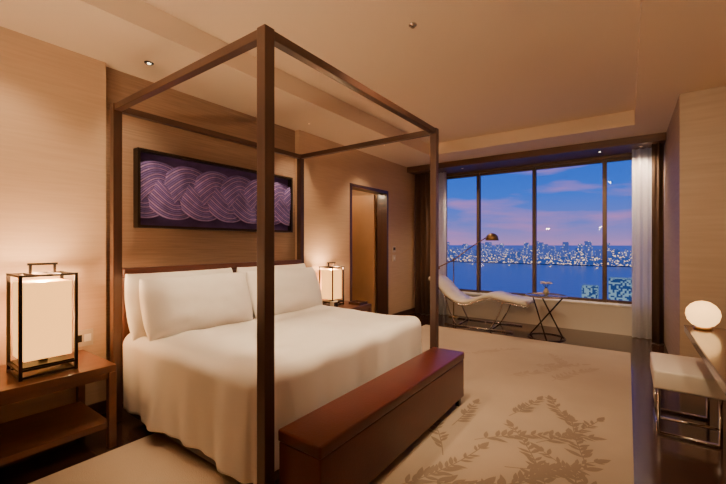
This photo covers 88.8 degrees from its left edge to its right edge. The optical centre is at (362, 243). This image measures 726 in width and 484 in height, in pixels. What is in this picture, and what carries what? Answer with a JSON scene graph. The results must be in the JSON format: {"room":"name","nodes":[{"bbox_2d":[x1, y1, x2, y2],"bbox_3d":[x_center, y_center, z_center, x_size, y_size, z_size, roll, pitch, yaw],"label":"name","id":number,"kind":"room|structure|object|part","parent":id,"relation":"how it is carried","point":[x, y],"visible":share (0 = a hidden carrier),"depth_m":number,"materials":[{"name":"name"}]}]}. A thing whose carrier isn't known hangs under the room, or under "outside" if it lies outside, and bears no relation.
{"room":"hotel room","nodes":[
{"label":"hotel room","id":0,"kind":"room"},
{"bbox_2d":[0,26,105,423],"bbox_3d":[-2.988,-0.050,1.838,0.200,2.800,2.920,0,0,36],"label":"wall","id":1,"kind":"structure","parent":0,"point":[53,97],"depth_m":2.70,"materials":[{"name":"paint"}]},
{"bbox_2d":[78,335,81,342],"bbox_3d":[-2.157,0.723,2.812,0.004,0.055,0.040,0,0,36],"label":"socket","id":2,"kind":"object","parent":1,"relation":"attached to","point":[79,336],"visible":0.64,"depth_m":2.81,"materials":[{"name":"brown metal"}]},
{"bbox_2d":[73,328,92,347],"bbox_3d":[-2.144,0.723,2.839,0.010,0.125,0.130,0,0,36],"label":"plate","id":3,"kind":"object","parent":1,"relation":"attached to","point":[86,331],"visible":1,"depth_m":2.84,"materials":[{"name":"beige plastic"}]},
{"bbox_2d":[84,333,90,341],"bbox_3d":[-2.123,0.723,2.858,0.004,0.055,0.045,0,0,36],"label":"socket","id":4,"kind":"object","parent":1,"relation":"attached to","point":[87,337],"visible":1,"depth_m":2.86,"materials":[{"name":"beige plastic"}]},
{"bbox_2d":[87,400,105,414],"bbox_3d":[-2.901,1.300,1.776,0.015,0.100,2.920,0,0,36],"label":"baseboard","id":5,"kind":"structure","parent":1,"relation":"attached to","point":[99,407],"depth_m":2.92,"materials":[{"name":"brown wood"}]},
{"bbox_2d":[106,67,294,403],"bbox_3d":[-1.546,-0.050,3.918,0.130,2.800,2.140,0,0,36],"label":"wall niche","id":6,"kind":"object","parent":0,"point":[141,247],"visible":0.43,"depth_m":3.55,"materials":[{"name":"wood"}]},
{"bbox_2d":[133,147,292,232],"bbox_3d":[-1.427,-0.480,3.900,0.085,0.680,1.790,0,0,36],"label":"framed painting","id":7,"kind":"object","parent":6,"relation":"attached to","point":[171,191],"visible":0.85,"depth_m":3.62,"materials":[{"name":"purple fabric"}]},
{"bbox_2d":[295,130,414,314],"bbox_3d":[0.161,-0.050,6.250,0.200,2.800,3.640,0,0,36],"label":"wall","id":8,"kind":"structure","parent":0,"point":[326,177],"depth_m":5.49,"materials":[{"name":"paint"}]},
{"bbox_2d":[350,183,351,300],"bbox_3d":[-0.263,0.217,5.646,0.210,2.265,0.045,0,0,36],"label":"frame","id":9,"kind":"object","parent":8,"relation":"attached to","point":[350,183],"visible":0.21,"depth_m":5.58,"materials":[{"name":"brown wood"}]},
{"bbox_2d":[352,195,374,312],"bbox_3d":[-0.091,0.237,6.731,0.730,2.205,0.050,0,0,36],"label":"leaf","id":10,"kind":"object","parent":8,"relation":"attached to","point":[363,207],"visible":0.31,"depth_m":6.63,"materials":[{"name":"brown wood"}]},
{"bbox_2d":[352,183,386,193],"bbox_3d":[0.040,-0.892,6.072,0.210,0.045,1.000,0,0,36],"label":"door frame","id":11,"kind":"structure","parent":8,"relation":"in","point":[357,187],"depth_m":6.05,"materials":[{"name":"brown wood"}]},
{"bbox_2d":[377,191,387,314],"bbox_3d":[0.344,0.217,6.497,0.210,2.265,0.045,0,0,36],"label":"frame","id":12,"kind":"object","parent":8,"relation":"attached to","point":[382,199],"visible":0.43,"depth_m":6.47,"materials":[{"name":"brown wood"}]},
{"bbox_2d":[392,246,395,260],"bbox_3d":[0.557,0.175,6.618,0.015,0.270,0.100,0,0,36],"label":"light switch","id":13,"kind":"object","parent":8,"relation":"attached to","point":[393,247],"visible":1,"depth_m":6.60,"materials":[{"name":"beige plastic"}]},
{"bbox_2d":[391,308,414,315],"bbox_3d":[0.801,1.300,6.960,0.015,0.100,1.140,0,0,36],"label":"baseboard","id":14,"kind":"structure","parent":8,"relation":"attached to","point":[412,310],"depth_m":6.97,"materials":[{"name":"brown wood"}]},
{"bbox_2d":[415,173,429,314],"bbox_3d":[1.146,-0.005,7.110,0.363,2.690,0.091,0,0,36],"label":"curtain","id":15,"kind":"object","parent":8,"relation":"hanging from","point":[422,181],"visible":0.88,"depth_m":7.11,"materials":[{"name":"brown fabric"}]},
{"bbox_2d":[0,313,725,483],"bbox_3d":[0.156,1.400,3.144,5.800,0.100,8.700,0,0,36],"label":"floor","id":16,"kind":"structure","parent":0,"point":[658,458],"depth_m":2.64,"materials":[{"name":"brown wood"}]},
{"bbox_2d":[0,350,116,465],"bbox_3d":[-2.126,1.077,2.323,0.600,0.545,0.810,0,0,36],"label":"nightstand","id":17,"kind":"object","parent":16,"relation":"on","point":[20,438],"visible":0.93,"depth_m":2.36,"materials":[{"name":"brown wood"}]},
{"bbox_2d":[6,262,77,381],"bbox_3d":[-2.039,0.463,2.359,0.287,0.684,0.287,0,0,36],"label":"lantern lamp","id":18,"kind":"object","parent":17,"relation":"on","point":[42,309],"visible":1,"depth_m":2.30,"materials":[{"name":"white fabric"}]},
{"bbox_3d":[-2.117,0.750,2.249,0.253,0.012,0.014,0,0,36],"label":"rail","id":19,"kind":"part","parent":18,"relation":"part of","materials":[{"name":"brown metal"}]},
{"bbox_3d":[-2.117,0.793,2.249,0.253,0.012,0.014,0,0,36],"label":"rail","id":20,"kind":"part","parent":18,"relation":"part of","materials":[{"name":"brown metal"}]},
{"bbox_3d":[-2.074,0.161,2.310,0.014,0.052,0.014,0,0,36],"label":"handle","id":21,"kind":"part","parent":18,"relation":"part of","materials":[{"name":"brown metal"}]},
{"bbox_3d":[-2.149,0.193,2.437,0.014,0.012,0.253,0,0,36],"label":"rail","id":22,"kind":"part","parent":18,"relation":"part of","materials":[{"name":"brown metal"}]},
{"bbox_3d":[-2.039,0.470,2.359,0.238,0.470,0.238,0,0,36],"label":"lamp shade","id":23,"kind":"part","parent":18,"relation":"part of","materials":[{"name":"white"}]},
{"bbox_3d":[-2.039,0.128,2.359,0.014,0.014,0.150,0,0,36],"label":"handle","id":24,"kind":"part","parent":18,"relation":"part of","materials":[{"name":"brown metal"}]},
{"bbox_3d":[-2.039,0.740,2.359,0.253,0.010,0.253,0,0,36],"label":"plate","id":25,"kind":"part","parent":18,"relation":"part of","materials":[{"name":"brown metal"}]},
{"bbox_3d":[-1.929,0.193,2.280,0.014,0.012,0.253,0,0,36],"label":"rail","id":26,"kind":"part","parent":18,"relation":"part of","materials":[{"name":"brown metal"}]},
{"bbox_3d":[-1.929,0.750,2.280,0.014,0.012,0.253,0,0,36],"label":"rail","id":27,"kind":"part","parent":18,"relation":"part of","materials":[{"name":"brown metal"}]},
{"bbox_3d":[-1.929,0.793,2.280,0.014,0.012,0.253,0,0,36],"label":"rail","id":28,"kind":"part","parent":18,"relation":"part of","materials":[{"name":"brown metal"}]},
{"bbox_2d":[0,401,107,465],"bbox_3d":[-2.122,1.200,2.320,0.550,0.040,0.750,0,0,36],"label":"shelf","id":29,"kind":"object","parent":17,"relation":"attached to","point":[20,438],"depth_m":2.37,"materials":[{"name":"brown wood"}]},
{"bbox_3d":[-2.130,1.100,2.795,0.045,0.500,0.045,0,0,36],"label":"leg","id":30,"kind":"part","parent":17,"relation":"part of","materials":[{"name":"brown wood"}]},
{"bbox_3d":[-1.678,1.100,2.473,0.045,0.500,0.045,0,0,36],"label":"leg","id":31,"kind":"part","parent":17,"relation":"part of","materials":[{"name":"brown wood"}]},
{"bbox_2d":[29,325,633,483],"bbox_3d":[0.358,1.342,2.816,2.750,0.016,6.200,0,0,36],"label":"rug","id":32,"kind":"object","parent":16,"relation":"on","point":[530,411],"visible":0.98,"depth_m":2.61,"materials":[{"name":"carpet"}]},
{"bbox_2d":[110,24,438,483],"bbox_3d":[-0.606,0.145,3.080,1.765,2.380,1.990,0,0,36],"label":"canopy bed","id":33,"kind":"object","parent":32,"relation":"on","point":[216,359],"visible":0.94,"depth_m":2.57,"materials":[{"name":"white fabric"}]},
{"bbox_2d":[125,268,232,340],"bbox_3d":[-1.458,0.465,3.093,0.235,0.481,0.940,0,0,36],"label":"pillow","id":34,"kind":"object","parent":33,"relation":"on","point":[136,281],"depth_m":2.76,"materials":[{"name":"white fabric"}]},
{"bbox_3d":[-1.291,0.725,3.570,0.070,0.950,1.870,0,0,36],"label":"headboard","id":35,"kind":"part","parent":33,"relation":"part of","materials":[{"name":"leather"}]},
{"bbox_3d":[-1.164,-1.018,2.293,1.640,0.047,0.048,0,0,36],"label":"rail","id":36,"kind":"part","parent":33,"relation":"part of","materials":[{"name":"brown wood"}]},
{"bbox_2d":[139,272,252,340],"bbox_3d":[-1.316,0.480,3.028,0.291,0.440,0.920,0,0,36],"label":"pillow","id":37,"kind":"object","parent":33,"relation":"on","point":[170,304],"depth_m":2.87,"materials":[{"name":"white fabric"}]},
{"bbox_2d":[237,263,305,315],"bbox_3d":[-0.894,0.465,3.882,0.239,0.481,0.940,0,0,36],"label":"pillow","id":38,"kind":"object","parent":33,"relation":"on","point":[249,270],"depth_m":3.69,"materials":[{"name":"white fabric"}]},
{"bbox_2d":[123,304,421,483],"bbox_3d":[-0.606,0.973,3.073,1.587,0.639,1.966,0,0,36],"label":"duvet","id":39,"kind":"object","parent":33,"relation":"on","point":[194,386],"depth_m":2.38,"materials":[{"name":"white fabric"}]},
{"bbox_2d":[246,267,322,318],"bbox_3d":[-0.770,0.480,3.788,0.292,0.440,0.920,0,0,36],"label":"pillow","id":40,"kind":"object","parent":33,"relation":"on","point":[296,289],"depth_m":3.71,"materials":[{"name":"white fabric"}]},
{"bbox_3d":[-0.043,-1.018,3.864,1.640,0.047,0.048,0,0,36],"label":"rail","id":41,"kind":"part","parent":33,"relation":"part of","materials":[{"name":"brown wood"}]},
{"bbox_2d":[278,347,463,483],"bbox_3d":[0.216,1.120,2.456,0.282,0.430,1.790,0,0,36],"label":"leather bench","id":42,"kind":"object","parent":32,"relation":"on","point":[353,437],"visible":1,"depth_m":2.06,"materials":[{"name":"brown leather"}]},
{"bbox_2d":[326,301,370,311],"bbox_3d":[-0.324,1.077,4.864,0.580,0.545,0.700,0,0,36],"label":"nightstand","id":43,"kind":"object","parent":16,"relation":"on","point":[366,307],"visible":0.14,"depth_m":4.83,"materials":[{"name":"brown wood"}]},
{"bbox_2d":[319,262,343,305],"bbox_3d":[-0.415,0.523,4.892,0.235,0.563,0.235,0,0,36],"label":"lantern lamp","id":44,"kind":"object","parent":43,"relation":"on","point":[331,278],"visible":0.8,"depth_m":4.83,"materials":[{"name":"beige fabric"}]},
{"bbox_3d":[-0.415,0.530,4.892,0.189,0.385,0.189,0,0,36],"label":"lamp shade","id":45,"kind":"part","parent":44,"relation":"part of","materials":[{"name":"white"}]},
{"bbox_2d":[330,301,337,306],"bbox_3d":[-0.357,0.757,4.574,0.064,0.095,0.090,0,0,36],"label":"alarm clock","id":46,"kind":"object","parent":43,"relation":"on","point":[332,303],"visible":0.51,"depth_m":4.55,"materials":[{"name":"beige plastic"}]},
{"bbox_2d":[349,300,366,305],"bbox_3d":[-0.066,0.787,4.950,0.180,0.035,0.180,0,0,36],"label":"tray","id":47,"kind":"object","parent":43,"relation":"on","point":[355,302],"visible":1,"depth_m":4.91,"materials":[{"name":"brown wood"}]},
{"bbox_2d":[439,233,498,317],"bbox_3d":[1.853,0.585,6.639,1.160,1.530,0.340,0,0,36],"label":"arc floor lamp","id":48,"kind":"object","parent":16,"relation":"on","point":[492,236],"visible":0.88,"depth_m":6.60,"materials":[{"name":"gold metal"}]},
{"bbox_3d":[1.679,0.815,6.861,0.020,1.030,0.020,0,0,36],"label":"stem","id":49,"kind":"part","parent":48,"relation":"part of","materials":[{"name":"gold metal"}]},
{"bbox_3d":[1.810,0.150,6.680,1.032,0.618,0.076,0,0,40],"label":"arm","id":50,"kind":"part","parent":48,"relation":"part of","materials":[{"name":"gold metal"}]},
{"bbox_3d":[2.200,-0.117,6.317,0.220,0.125,0.220,0,0,36],"label":"lamp shade","id":51,"kind":"part","parent":48,"relation":"part of","materials":[{"name":"gold metal"}]},
{"bbox_2d":[428,274,533,332],"bbox_3d":[1.935,0.954,6.175,1.597,0.791,0.602,0,0,36],"label":"chaise lounge","id":52,"kind":"object","parent":16,"relation":"on","point":[447,287],"visible":0.94,"depth_m":6.07,"materials":[{"name":"beige leather"}]},
{"bbox_3d":[1.768,0.811,5.938,1.587,0.401,0.022,0,0,36],"label":"rail","id":53,"kind":"part","parent":52,"relation":"part of","materials":[{"name":"silver metal"}]},
{"bbox_3d":[1.814,1.098,5.905,1.110,0.502,0.022,0,0,36],"label":"leg frame","id":54,"kind":"part","parent":52,"relation":"part of","materials":[{"name":"silver metal"}]},
{"bbox_3d":[2.151,1.098,6.377,1.110,0.502,0.022,0,0,36],"label":"leg frame","id":55,"kind":"part","parent":52,"relation":"part of","materials":[{"name":"silver metal"}]},
{"bbox_2d":[525,293,567,341],"bbox_3d":[2.639,1.043,5.340,0.548,0.612,0.547,0,0,36],"label":"glass side table","id":56,"kind":"object","parent":16,"relation":"on","point":[561,297],"visible":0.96,"depth_m":5.30,"materials":[{"name":"grey"}]},
{"bbox_2d":[540,281,552,294],"bbox_3d":[2.641,0.643,5.339,0.171,0.192,0.164,0,0,36],"label":"flower vase","id":57,"kind":"object","parent":56,"relation":"on","point":[545,291],"visible":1,"depth_m":5.32,"materials":[{"name":"beige ceramic"}]},
{"bbox_3d":[2.639,0.745,5.340,0.530,0.010,0.530,0,0,36],"label":"glass","id":58,"kind":"part","parent":56,"relation":"part of","materials":[{"name":"grey"}]},
{"bbox_2d":[650,352,725,448],"bbox_3d":[2.368,1.119,2.732,0.380,0.459,0.560,0,0,36],"label":"upholstered stool","id":59,"kind":"object","parent":16,"relation":"on","point":[676,373],"visible":0.91,"depth_m":2.58,"materials":[{"name":"beige fabric"}]},
{"bbox_3d":[2.368,0.955,2.732,0.380,0.130,0.560,0,0,36],"label":"seat","id":60,"kind":"part","parent":59,"relation":"part of","materials":[{"name":"beige fabric"}]},
{"bbox_3d":[2.368,1.184,2.732,0.341,0.329,0.511,0,0,36],"label":"chrome frame","id":61,"kind":"part","parent":59,"relation":"part of","materials":[{"name":"grey metal"}]},
{"bbox_2d":[684,325,725,395],"bbox_3d":[1.875,0.975,1.438,0.700,0.750,2.720,0,0,36],"label":"writing desk","id":62,"kind":"object","parent":16,"relation":"on","point":[710,345],"visible":1,"depth_m":2.14,"materials":[{"name":"brown wood"}]},
{"bbox_2d":[685,301,721,330],"bbox_3d":[2.384,0.501,2.599,0.189,0.198,0.189,0,0,36],"label":"table lamp","id":63,"kind":"object","parent":62,"relation":"on","point":[704,315],"visible":1,"depth_m":2.55,"materials":[{"name":"white glass"}]},
{"bbox_2d":[352,190,376,312],"bbox_3d":[-0.481,-0.050,6.383,1.000,2.800,1.990,0,0,36],"label":"wall","id":64,"kind":"structure","parent":0,"point":[354,192],"depth_m":6.97,"materials":[{"name":"paint"}]},
{"bbox_2d":[142,0,639,144],"bbox_3d":[0.156,-1.590,3.144,5.800,0.280,8.700,0,0,36],"label":"ceiling","id":65,"kind":"structure","parent":0,"point":[467,68],"depth_m":3.16,"materials":[{"name":"beige paint"}]},
{"bbox_2d":[144,61,153,65],"bbox_3d":[-1.714,-1.446,2.969,0.070,0.008,0.070,0,0,36],"label":"recessed light","id":66,"kind":"object","parent":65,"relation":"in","point":[145,62],"visible":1,"depth_m":2.96,"materials":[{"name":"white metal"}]},
{"bbox_2d":[0,0,442,166],"bbox_3d":[-1.004,-1.540,3.973,0.950,0.180,8.700,0,0,36],"label":"ceiling soffit","id":67,"kind":"structure","parent":65,"relation":"attached to","point":[123,35],"depth_m":2.96,"materials":[{"name":"beige paint"}]},
{"bbox_2d":[409,22,416,28],"bbox_3d":[0.371,-1.619,2.757,0.060,0.022,0.060,0,0,36],"label":"sprinkler","id":68,"kind":"object","parent":65,"relation":"attached to","point":[412,25],"visible":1,"depth_m":2.75,"materials":[{"name":"silver metal"}]},
{"bbox_2d":[429,110,670,161],"bbox_3d":[3.068,-1.540,5.545,3.850,0.180,1.410,0,0,36],"label":"ceiling soffit","id":69,"kind":"structure","parent":65,"relation":"attached to","point":[621,124],"depth_m":5.15,"materials":[{"name":"beige paint"}]},
{"bbox_2d":[635,0,725,123],"bbox_3d":[1.647,-1.540,1.214,1.130,0.180,7.290,0,0,36],"label":"ceiling soffit","id":70,"kind":"structure","parent":65,"relation":"attached to","point":[682,43],"depth_m":2.82,"materials":[{"name":"beige paint"}]},
{"bbox_2d":[446,295,631,335],"bbox_3d":[3.003,1.143,6.272,4.800,0.413,0.300,0,0,36],"label":"wall","id":71,"kind":"structure","parent":0,"point":[595,318],"depth_m":5.95,"materials":[{"name":"beige paint"}]},
{"bbox_2d":[439,172,445,314],"bbox_3d":[1.470,-0.005,7.035,0.221,2.690,0.056,0,0,36],"label":"sheer curtain","id":72,"kind":"object","parent":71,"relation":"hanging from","point":[442,176],"visible":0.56,"depth_m":7.02,"materials":[{"name":"white fabric"}]},
{"bbox_2d":[462,291,631,307],"bbox_3d":[2.751,0.922,6.434,3.800,0.030,0.330,0,0,36],"label":"sill","id":73,"kind":"structure","parent":71,"relation":"on","point":[466,293],"depth_m":5.82,"materials":[{"name":"beige stone"}]},
{"bbox_2d":[632,148,651,338],"bbox_3d":[3.975,-0.005,5.249,0.270,2.690,0.065,0,0,36],"label":"sheer curtain","id":74,"kind":"object","parent":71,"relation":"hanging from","point":[641,158],"visible":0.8,"depth_m":5.25,"materials":[{"name":"white fabric"}]},
{"bbox_2d":[446,153,631,176],"bbox_3d":[2.963,-1.377,6.362,3.290,0.145,0.200,0,0,36],"label":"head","id":75,"kind":"object","parent":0,"point":[627,154],"visible":0.14,"depth_m":6.19},
{"bbox_2d":[446,174,475,276],"bbox_3d":[1.879,-0.199,7.124,0.640,2.212,0.060,0,0,36],"label":"window","id":76,"kind":"structure","parent":75,"relation":"attached to","point":[471,175],"depth_m":7.29,"materials":[{"name":"brown metal"}]},
{"bbox_2d":[459,168,531,295],"bbox_3d":[2.273,-0.199,6.824,1.570,2.212,0.090,0,0,36],"label":"window","id":77,"kind":"structure","parent":75,"relation":"attached to","point":[478,175],"depth_m":6.87,"materials":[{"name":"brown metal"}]},
{"bbox_3d":[1.891,0.887,7.115,0.610,0.040,0.060,0,0,36],"label":"bottom rail","id":78,"kind":"part","parent":77,"relation":"part of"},
{"bbox_3d":[2.555,0.887,6.642,0.900,0.040,0.060,0,0,36],"label":"bottom rail","id":79,"kind":"part","parent":77,"relation":"part of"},
{"bbox_3d":[2.555,-1.285,6.642,0.900,0.040,0.060,0,0,36],"label":"rail","id":80,"kind":"part","parent":77,"relation":"part of","materials":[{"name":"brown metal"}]},
{"bbox_2d":[532,160,601,301],"bbox_3d":[3.325,-0.199,6.073,1.005,2.212,0.090,0,0,36],"label":"window","id":81,"kind":"structure","parent":75,"relation":"attached to","point":[534,169],"depth_m":6.31,"materials":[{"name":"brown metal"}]},
{"bbox_3d":[3.356,-1.285,6.069,0.950,0.040,0.060,0,0,36],"label":"rail","id":82,"kind":"part","parent":81,"relation":"part of","materials":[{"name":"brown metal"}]},
{"bbox_3d":[3.356,0.887,6.069,0.950,0.040,0.060,0,0,36],"label":"bottom rail","id":83,"kind":"part","parent":81,"relation":"part of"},
{"bbox_2d":[602,157,631,303],"bbox_3d":[3.999,-0.199,5.593,0.650,2.212,0.090,0,0,36],"label":"window","id":84,"kind":"structure","parent":75,"relation":"attached to","point":[605,161],"depth_m":5.73,"materials":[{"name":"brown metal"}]},
{"bbox_3d":[4.032,0.887,5.587,0.590,0.040,0.060,0,0,36],"label":"bottom rail","id":85,"kind":"part","parent":84,"relation":"part of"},
{"bbox_3d":[4.032,-1.285,5.587,0.590,0.040,0.060,0,0,36],"label":"rail","id":86,"kind":"part","parent":84,"relation":"part of","materials":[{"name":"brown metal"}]},
{"bbox_2d":[664,86,725,357],"bbox_3d":[3.944,-0.050,4.139,0.790,2.800,1.920,0,0,36],"label":"wall","id":87,"kind":"structure","parent":0,"point":[695,144],"depth_m":3.53,"materials":[{"name":"beige wood"}]},
{"bbox_2d":[407,132,665,174],"bbox_3d":[2.560,-1.400,6.159,3.810,0.100,0.600,0,0,36],"label":"trim pelmet","id":88,"kind":"structure","parent":87,"relation":"attached to","point":[621,145],"depth_m":5.73,"materials":[{"name":"brown wood"}]},
{"bbox_2d":[652,143,663,343],"bbox_3d":[3.964,-0.005,4.981,0.130,2.690,0.072,0,0,36],"label":"curtain","id":89,"kind":"object","parent":87,"relation":"hanging from","point":[658,148],"visible":1,"depth_m":4.97,"materials":[{"name":"brown fabric"}]},
{"label":"outside","id":90,"kind":"structure","parent":0,"visible":0},
{"bbox_2d":[447,256,631,266],"bbox_3d":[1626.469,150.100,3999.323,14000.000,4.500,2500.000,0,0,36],"label":"land","id":91,"kind":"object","parent":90,"point":[593,256],"visible":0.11,"depth_m":2679.85,"materials":[{"name":"blue"}]},
{"bbox_2d":[447,241,631,265],"bbox_3d":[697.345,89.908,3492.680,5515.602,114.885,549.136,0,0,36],"label":"city skyline","id":92,"kind":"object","parent":91,"relation":"on","point":[615,258],"visible":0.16,"depth_m":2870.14,"materials":[{"name":"blue"}]},
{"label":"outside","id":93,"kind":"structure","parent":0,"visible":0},
{"bbox_2d":[447,245,631,298],"bbox_3d":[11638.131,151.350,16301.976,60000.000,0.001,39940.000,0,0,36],"label":"bay water","id":94,"kind":"structure","parent":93,"point":[568,280],"depth_m":1768.24,"materials":[{"name":"blue liquid"}]},
{"bbox_2d":[449,260,630,267],"bbox_3d":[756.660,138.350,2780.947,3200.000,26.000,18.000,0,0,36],"label":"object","id":95,"kind":"structure","parent":94,"relation":"on","point":[509,263],"depth_m":2449.58,"materials":[{"name":"blue"}]},
{"bbox_2d":[582,277,631,300],"bbox_3d":[359.939,99.350,551.510,65.000,104.000,106.000,0,0,36],"label":"tower","id":96,"kind":"structure","parent":94,"relation":"on","point":[620,288],"depth_m":500.71,"materials":[{"name":"blue"}]}
]}

